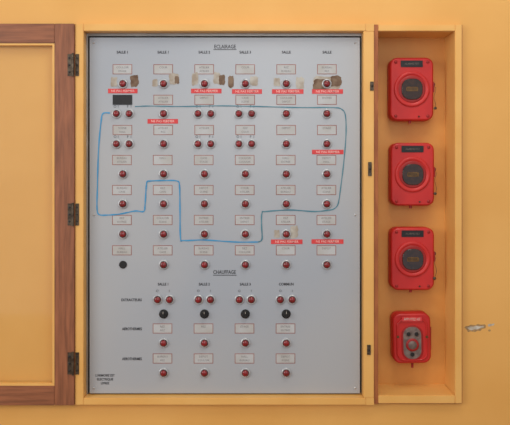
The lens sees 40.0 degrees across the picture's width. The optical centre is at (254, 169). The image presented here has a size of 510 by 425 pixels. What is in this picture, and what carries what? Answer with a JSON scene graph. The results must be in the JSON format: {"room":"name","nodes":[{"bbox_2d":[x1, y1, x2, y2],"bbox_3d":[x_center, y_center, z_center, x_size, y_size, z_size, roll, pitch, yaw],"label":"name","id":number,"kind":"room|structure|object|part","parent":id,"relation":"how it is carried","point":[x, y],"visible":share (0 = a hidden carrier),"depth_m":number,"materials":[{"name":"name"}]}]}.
{"room":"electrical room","nodes":[
{"label":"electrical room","id":0,"kind":"room"},
{"bbox_2d":[0,0,509,424],"bbox_3d":[0.000,-0.100,2.910,8.000,3.400,0.220,0,0,0],"label":"wall","id":1,"kind":"structure","parent":0,"point":[25,71],"depth_m":2.80,"materials":[{"name":"paint"}]},
{"bbox_2d":[75,24,377,404],"bbox_3d":[-0.112,0.175,2.881,1.202,1.511,0.239,0,0,0],"label":"electrical control panel","id":2,"kind":"object","parent":1,"relation":"attached to","point":[369,396],"depth_m":2.81,"materials":[{"name":"paint"}]},
{"bbox_2d":[0,24,74,404],"bbox_3d":[-1.310,0.176,2.773,1.194,1.508,0.034,0,0,0],"label":"door","id":3,"kind":"structure","parent":2,"relation":"attached to","point":[61,391],"depth_m":2.76,"materials":[{"name":"brown wood"}]},
{"bbox_3d":[-0.125,0.179,2.817,1.128,1.474,0.055,0,0,0],"label":"lighting control panel","id":4,"kind":"part","parent":2,"relation":"part of","materials":[{"name":"grey metal"}]},
{"bbox_3d":[0.481,0.176,2.889,0.017,1.506,0.222,0,0,0],"label":"post","id":5,"kind":"part","parent":2,"relation":"part of","materials":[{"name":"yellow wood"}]},
{"bbox_2d":[378,25,461,403],"bbox_3d":[0.657,0.176,2.869,0.336,1.507,0.182,0,0,0],"label":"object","id":6,"kind":"object","parent":1,"relation":"attached to","point":[438,380],"visible":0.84,"depth_m":2.92,"materials":[{"name":"paint"}]},
{"bbox_2d":[390,310,430,367],"bbox_3d":[0.642,0.699,2.885,0.161,0.227,0.081,0,0,0],"label":"fire alarm box","id":7,"kind":"object","parent":6,"relation":"attached to","point":[410,330],"visible":1,"depth_m":2.85,"materials":[{"name":"red paint"}]},
{"bbox_2d":[387,58,436,123],"bbox_3d":[0.646,-0.325,2.887,0.190,0.268,0.076,0,0,0],"label":"fire alarm box","id":8,"kind":"object","parent":6,"relation":"attached to","point":[410,84],"visible":1,"depth_m":2.86,"materials":[{"name":"red paint"}]},
{"bbox_3d":[0.640,-0.330,2.852,0.086,0.086,0.006,0,0,0],"label":"break glass","id":9,"kind":"part","parent":8,"relation":"part of","materials":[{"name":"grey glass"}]},
{"bbox_2d":[388,143,436,207],"bbox_3d":[0.648,0.023,2.887,0.187,0.268,0.076,0,0,0],"label":"fire alarm box","id":10,"kind":"object","parent":6,"relation":"attached to","point":[411,169],"visible":1,"depth_m":2.86,"materials":[{"name":"red paint"}]},
{"bbox_3d":[0.643,0.018,2.852,0.086,0.086,0.006,0,0,0],"label":"break glass","id":11,"kind":"part","parent":10,"relation":"part of","materials":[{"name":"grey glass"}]},
{"bbox_2d":[388,227,436,291],"bbox_3d":[0.648,0.369,2.887,0.187,0.266,0.076,0,0,0],"label":"fire alarm box","id":12,"kind":"object","parent":6,"relation":"attached to","point":[411,253],"visible":1,"depth_m":2.86,"materials":[{"name":"red paint"}]},
{"bbox_3d":[0.643,0.364,2.852,0.086,0.086,0.006,0,0,0],"label":"break glass","id":13,"kind":"part","parent":12,"relation":"part of","materials":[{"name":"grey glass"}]},
{"bbox_2d":[465,324,493,331],"bbox_3d":[0.898,0.630,2.800,0.120,0.035,0.001,0,0,0],"label":"chip","id":14,"kind":"object","parent":1,"relation":"attached to","point":[478,327],"visible":1,"depth_m":2.80,"materials":[{"name":"white paint"}]}
]}

